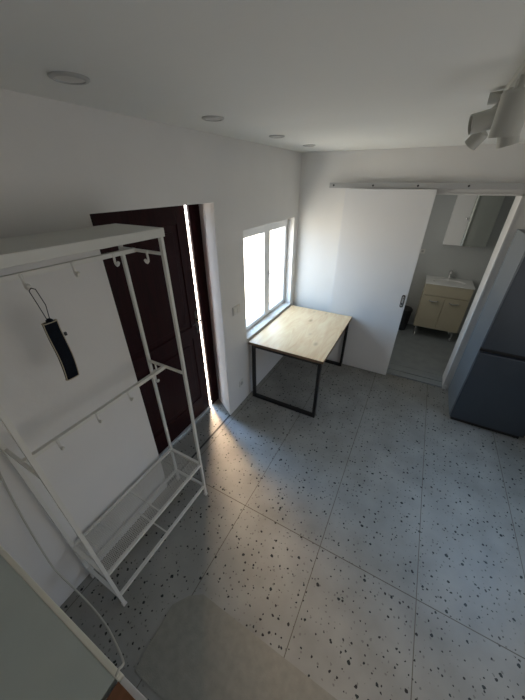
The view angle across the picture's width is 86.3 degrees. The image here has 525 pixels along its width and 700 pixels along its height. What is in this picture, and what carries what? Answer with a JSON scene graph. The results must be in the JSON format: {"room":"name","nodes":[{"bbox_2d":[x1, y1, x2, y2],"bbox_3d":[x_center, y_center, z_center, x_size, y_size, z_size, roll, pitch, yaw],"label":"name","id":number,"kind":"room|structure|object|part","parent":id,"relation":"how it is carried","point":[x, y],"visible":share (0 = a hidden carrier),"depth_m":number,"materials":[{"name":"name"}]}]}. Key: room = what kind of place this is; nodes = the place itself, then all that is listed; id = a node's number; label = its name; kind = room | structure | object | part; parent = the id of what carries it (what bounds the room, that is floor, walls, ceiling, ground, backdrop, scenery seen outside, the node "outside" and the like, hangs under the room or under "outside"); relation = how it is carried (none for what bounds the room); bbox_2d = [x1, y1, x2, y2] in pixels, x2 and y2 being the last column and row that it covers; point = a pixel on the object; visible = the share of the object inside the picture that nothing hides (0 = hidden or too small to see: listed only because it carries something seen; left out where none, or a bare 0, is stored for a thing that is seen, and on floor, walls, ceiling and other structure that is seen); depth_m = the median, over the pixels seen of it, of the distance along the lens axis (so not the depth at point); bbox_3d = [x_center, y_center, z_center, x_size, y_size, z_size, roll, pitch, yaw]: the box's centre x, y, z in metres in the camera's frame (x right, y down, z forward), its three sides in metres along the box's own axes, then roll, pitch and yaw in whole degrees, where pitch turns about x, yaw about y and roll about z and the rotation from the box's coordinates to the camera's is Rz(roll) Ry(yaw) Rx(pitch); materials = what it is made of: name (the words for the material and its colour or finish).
{"room":"studio apartment","nodes":[
{"label":"studio apartment","id":0,"kind":"room"},
{"bbox_2d":[0,88,301,606],"bbox_3d":[-0.644,-0.225,2.272,0.280,2.505,4.470,15,34,24],"label":"wall","id":1,"kind":"structure","parent":0,"point":[62,164],"depth_m":1.49,"materials":[{"name":"white paint"}]},
{"bbox_2d":[0,472,124,676],"bbox_3d":[-0.824,0.850,1.091,0.922,1.221,0.112,24,38,34],"label":"power cable","id":2,"kind":"object","parent":1,"relation":"attached to","point":[1,477],"visible":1,"depth_m":1.38,"materials":[{"name":"white plastic"}]},
{"bbox_2d":[90,204,218,456],"bbox_3d":[-0.810,-0.096,2.354,0.123,2.200,1.420,15,34,24],"label":"door","id":3,"kind":"structure","parent":1,"relation":"in","point":[148,280],"depth_m":2.31,"materials":[{"name":"brown wood"}]},
{"bbox_3d":[-0.622,-0.232,2.600,0.058,0.220,0.130,15,34,24],"label":"handle","id":4,"kind":"part","parent":3,"relation":"part of","materials":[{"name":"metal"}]},
{"bbox_2d":[168,415,230,484],"bbox_3d":[-0.589,0.942,2.760,0.017,0.004,0.960,15,34,24],"label":"trim","id":5,"kind":"structure","parent":1,"relation":"attached to","point":[213,433],"depth_m":2.81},
{"bbox_2d":[232,304,239,315],"bbox_3d":[-0.246,-0.383,2.676,0.015,0.085,0.125,15,34,24],"label":"light switch","id":6,"kind":"object","parent":1,"relation":"attached to","point":[236,309],"visible":1,"depth_m":2.66,"materials":[{"name":"white plastic"}]},
{"bbox_2d":[243,219,287,330],"bbox_3d":[0.019,-0.884,3.234,0.124,1.085,1.200,15,34,24],"label":"window","id":7,"kind":"structure","parent":1,"relation":"in","point":[264,230],"depth_m":3.30,"materials":[{"name":"white plastic"}]},
{"bbox_3d":[-0.105,-0.771,3.055,0.057,1.051,0.570,15,34,24],"label":"sash","id":8,"kind":"part","parent":7,"relation":"part of","materials":[{"name":"white plastic"}]},
{"bbox_3d":[0.088,-0.861,3.298,0.042,0.140,0.024,15,34,24],"label":"handle","id":9,"kind":"part","parent":7,"relation":"part of","materials":[{"name":"white plastic"}]},
{"bbox_3d":[0.157,-1.022,3.473,0.057,1.051,0.536,15,34,24],"label":"sash","id":10,"kind":"part","parent":7,"relation":"part of","materials":[{"name":"white plastic"}]},
{"bbox_2d":[246,302,290,339],"bbox_3d":[0.051,-0.403,3.500,0.160,0.015,1.195,15,34,24],"label":"window sill","id":11,"kind":"structure","parent":1,"relation":"attached to","point":[255,328],"depth_m":3.42,"materials":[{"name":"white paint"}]},
{"bbox_2d":[0,0,524,152],"bbox_3d":[0.753,-0.917,0.847,3.600,0.150,4.670,15,34,24],"label":"ceiling","id":12,"kind":"structure","parent":0,"point":[329,75],"depth_m":0.74,"materials":[{"name":"white paint"}]},
{"bbox_2d":[47,71,89,84],"bbox_3d":[-0.592,-0.833,0.860,0.112,0.008,0.112,15,34,24],"label":"recessed light","id":13,"kind":"object","parent":12,"relation":"in","point":[71,78],"visible":1,"depth_m":0.85,"materials":[{"name":"white plastic"}]},
{"bbox_2d":[202,116,223,121],"bbox_3d":[-0.249,-1.162,1.408,0.112,0.008,0.112,15,34,24],"label":"recessed light","id":14,"kind":"object","parent":12,"relation":"in","point":[205,118],"visible":1,"depth_m":1.39,"materials":[{"name":"white plastic"}]},
{"bbox_2d":[269,135,284,137],"bbox_3d":[0.101,-1.497,1.965,0.112,0.008,0.112,15,34,24],"label":"recessed light","id":15,"kind":"object","parent":12,"relation":"in","point":[270,136],"visible":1,"depth_m":1.93,"materials":[{"name":"white plastic"}]},
{"bbox_2d":[303,144,315,146],"bbox_3d":[0.409,-1.792,2.456,0.112,0.008,0.112,15,34,24],"label":"recessed light","id":16,"kind":"object","parent":12,"relation":"in","point":[306,145],"visible":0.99,"depth_m":2.42,"materials":[{"name":"white plastic"}]},
{"bbox_2d":[465,60,524,149],"bbox_3d":[0.570,-0.576,0.604,0.153,0.184,1.120,15,34,24],"label":"track light","id":17,"kind":"object","parent":12,"relation":"attached to","point":[505,120],"visible":1,"depth_m":0.80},
{"bbox_3d":[0.708,-0.728,0.765,0.017,0.050,0.045,17,35,26],"label":"swivel arm","id":18,"kind":"part","parent":17,"relation":"part of"},
{"bbox_2d":[60,356,524,699],"bbox_3d":[0.684,1.303,2.277,3.400,0.120,4.350,15,34,24],"label":"floor","id":19,"kind":"structure","parent":0,"point":[374,541],"depth_m":1.99,"materials":[{"name":"tile"}]},
{"bbox_2d":[0,223,207,605],"bbox_3d":[-0.793,0.467,1.562,0.330,2.050,0.830,15,34,24],"label":"clothes rack","id":20,"kind":"object","parent":19,"relation":"on","point":[31,248],"visible":1,"depth_m":1.41,"materials":[{"name":"white metal"}]},
{"bbox_2d":[29,288,78,380],"bbox_3d":[-0.839,-0.057,1.138,0.035,0.405,0.070,15,34,24],"label":"pouch","id":21,"kind":"object","parent":20,"relation":"hanging from","point":[51,327],"visible":1,"depth_m":1.15,"materials":[{"name":"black fabric"}]},
{"bbox_3d":[-0.837,-0.325,1.114,0.020,0.020,0.800,15,34,24],"label":"hook rail","id":22,"kind":"part","parent":20,"relation":"part of","materials":[{"name":"white metal"}]},
{"bbox_2d":[0,223,164,268],"bbox_3d":[-0.793,-0.395,1.044,0.330,0.038,0.830,15,34,24],"label":"shelf","id":23,"kind":"object","parent":20,"relation":"attached to","point":[31,248],"depth_m":1.02,"materials":[{"name":"white metal"}]},
{"bbox_3d":[-0.802,0.285,1.458,0.020,0.020,0.800,15,34,24],"label":"hook rail","id":24,"kind":"part","parent":20,"relation":"part of","materials":[{"name":"white metal"}]},
{"bbox_2d":[76,450,196,571],"bbox_3d":[-0.793,1.016,1.892,0.284,0.002,0.784,15,34,24],"label":"shelf","id":25,"kind":"object","parent":20,"relation":"attached to","point":[101,520],"depth_m":1.83,"materials":[{"name":"white metal"}]},
{"bbox_3d":[-0.793,1.016,1.892,0.318,0.018,0.818,15,34,24],"label":"shelf frame","id":26,"kind":"part","parent":20,"relation":"part of","materials":[{"name":"white metal"}]},
{"bbox_3d":[-0.793,1.243,2.028,0.318,0.018,0.818,15,34,24],"label":"frame","id":27,"kind":"part","parent":20,"relation":"part of","materials":[{"name":"white metal"}]},
{"bbox_2d":[106,676,146,699],"bbox_3d":[-0.127,1.672,0.668,1.042,0.905,0.617,15,34,24],"label":"base cabinet","id":28,"kind":"object","parent":19,"relation":"on","point":[124,690],"visible":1,"depth_m":0.85,"materials":[{"name":"white laminate"}]},
{"bbox_2d":[0,545,123,699],"bbox_3d":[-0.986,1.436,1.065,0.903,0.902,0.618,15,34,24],"label":"countertop","id":29,"kind":"structure","parent":28,"relation":"on","point":[45,655],"depth_m":0.93,"materials":[{"name":"white laminate"}]},
{"bbox_2d":[135,594,336,699],"bbox_3d":[-0.021,1.762,1.392,1.300,0.005,0.430,15,34,24],"label":"floor mat","id":30,"kind":"object","parent":19,"relation":"on","point":[199,651],"visible":1,"depth_m":1.51,"materials":[{"name":"grey fabric"}]},
{"bbox_2d":[248,305,351,417],"bbox_3d":[0.497,0.065,3.494,0.837,0.750,1.194,15,34,24],"label":"table","id":31,"kind":"object","parent":19,"relation":"on","point":[308,335],"visible":1,"depth_m":3.19,"materials":[{"name":"brown wood"}]},
{"bbox_2d":[448,229,524,438],"bbox_3d":[2.443,-0.088,2.666,0.635,1.865,0.565,15,34,24],"label":"fridge","id":32,"kind":"object","parent":19,"relation":"on","point":[486,390],"visible":1,"depth_m":2.64,"materials":[{"name":"metal"}]},
{"bbox_3d":[2.321,0.437,2.717,0.635,0.812,0.050,15,34,24],"label":"door","id":33,"kind":"part","parent":32,"relation":"part of","materials":[{"name":"metal"}]},
{"bbox_3d":[2.321,-0.359,2.238,0.635,0.955,0.050,15,34,24],"label":"door","id":34,"kind":"part","parent":32,"relation":"part of","materials":[{"name":"metal"}]},
{"bbox_2d":[293,143,524,388],"bbox_3d":[1.939,-0.752,3.150,3.300,2.505,0.220,15,34,24],"label":"wall","id":35,"kind":"structure","parent":0,"point":[320,210],"depth_m":2.93,"materials":[{"name":"white paint"}]},
{"bbox_2d":[386,363,441,387],"bbox_3d":[1.982,0.360,3.800,0.790,0.128,0.245,15,34,24],"label":"threshold","id":36,"kind":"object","parent":35,"relation":"attached to","point":[393,369],"depth_m":3.73,"materials":[{"name":"grey stone"}]},
{"bbox_2d":[327,183,524,374],"bbox_3d":[1.875,-0.565,3.102,2.582,2.210,0.080,15,34,24],"label":"door","id":37,"kind":"structure","parent":35,"relation":"in","point":[382,231],"depth_m":3.16,"materials":[{"name":"white laminate"}]},
{"bbox_3d":[1.880,-1.496,2.553,2.582,0.050,0.059,15,34,24],"label":"sliding door rail","id":38,"kind":"part","parent":37,"relation":"part of","materials":[{"name":"white metal"}]},
{"bbox_2d":[436,193,523,388],"bbox_3d":[1.991,-0.578,3.219,0.820,2.135,0.244,15,34,24],"label":"trim","id":39,"kind":"structure","parent":35,"relation":"attached to","point":[519,197],"depth_m":2.86,"materials":[{"name":"white paint"}]},
{"bbox_2d":[389,324,458,375],"bbox_3d":[2.534,-0.001,4.399,1.900,0.130,1.510,15,34,24],"label":"floor","id":40,"kind":"structure","parent":0,"point":[429,350],"depth_m":4.29,"materials":[{"name":"grey tile"}]},
{"bbox_2d":[398,305,412,329],"bbox_3d":[2.412,-0.557,4.811,0.234,0.400,0.234,15,34,24],"label":"waste bin","id":41,"kind":"object","parent":40,"relation":"on","point":[408,310],"visible":0.56,"depth_m":4.71,"materials":[{"name":"black plastic"}]},
{"bbox_3d":[2.412,-0.707,4.721,0.234,0.050,0.234,15,34,24],"label":"lid","id":42,"kind":"part","parent":41,"relation":"part of","materials":[{"name":"black plastic"}]},
{"bbox_2d":[413,281,473,341],"bbox_3d":[2.840,-0.646,4.492,0.615,0.881,0.484,15,34,24],"label":"vanity cabinet","id":43,"kind":"object","parent":40,"relation":"on","point":[443,308],"visible":0.98,"depth_m":4.29,"materials":[{"name":"beige wood"}]},
{"bbox_3d":[2.611,-0.599,4.407,0.304,0.523,0.017,15,34,24],"label":"cabinet door","id":44,"kind":"part","parent":43,"relation":"part of","materials":[{"name":"beige wood"}]},
{"bbox_3d":[2.748,-0.863,4.162,0.615,0.169,0.017,15,34,24],"label":"drawer","id":45,"kind":"part","parent":43,"relation":"part of","materials":[{"name":"beige wood"}]},
{"bbox_2d":[426,270,474,289],"bbox_3d":[2.847,-1.098,4.235,0.631,0.182,0.457,15,34,24],"label":"washbasin","id":46,"kind":"object","parent":43,"relation":"in","point":[435,280],"visible":1,"depth_m":4.27,"materials":[{"name":"white ceramic"}]},
{"bbox_3d":[2.885,-0.523,4.281,0.304,0.523,0.017,15,34,24],"label":"cabinet door","id":47,"kind":"part","parent":43,"relation":"part of","materials":[{"name":"beige wood"}]},
{"bbox_2d":[405,195,515,333],"bbox_3d":[2.927,-1.436,4.390,2.100,2.600,0.150,15,34,24],"label":"wall","id":48,"kind":"structure","parent":0,"point":[466,263],"depth_m":4.28,"materials":[{"name":"grey paint"}]},
{"bbox_2d":[442,195,504,248],"bbox_3d":[2.939,-1.837,3.924,0.527,0.732,0.178,15,34,24],"label":"upper cabinet","id":49,"kind":"object","parent":48,"relation":"attached to","point":[473,218],"visible":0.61,"depth_m":3.89,"materials":[{"name":"white laminate"}]},
{"bbox_3d":[2.781,-1.856,3.943,0.224,0.716,0.018,15,34,24],"label":"cabinet door","id":50,"kind":"part","parent":49,"relation":"part of","materials":[{"name":"white wood"}]}
]}

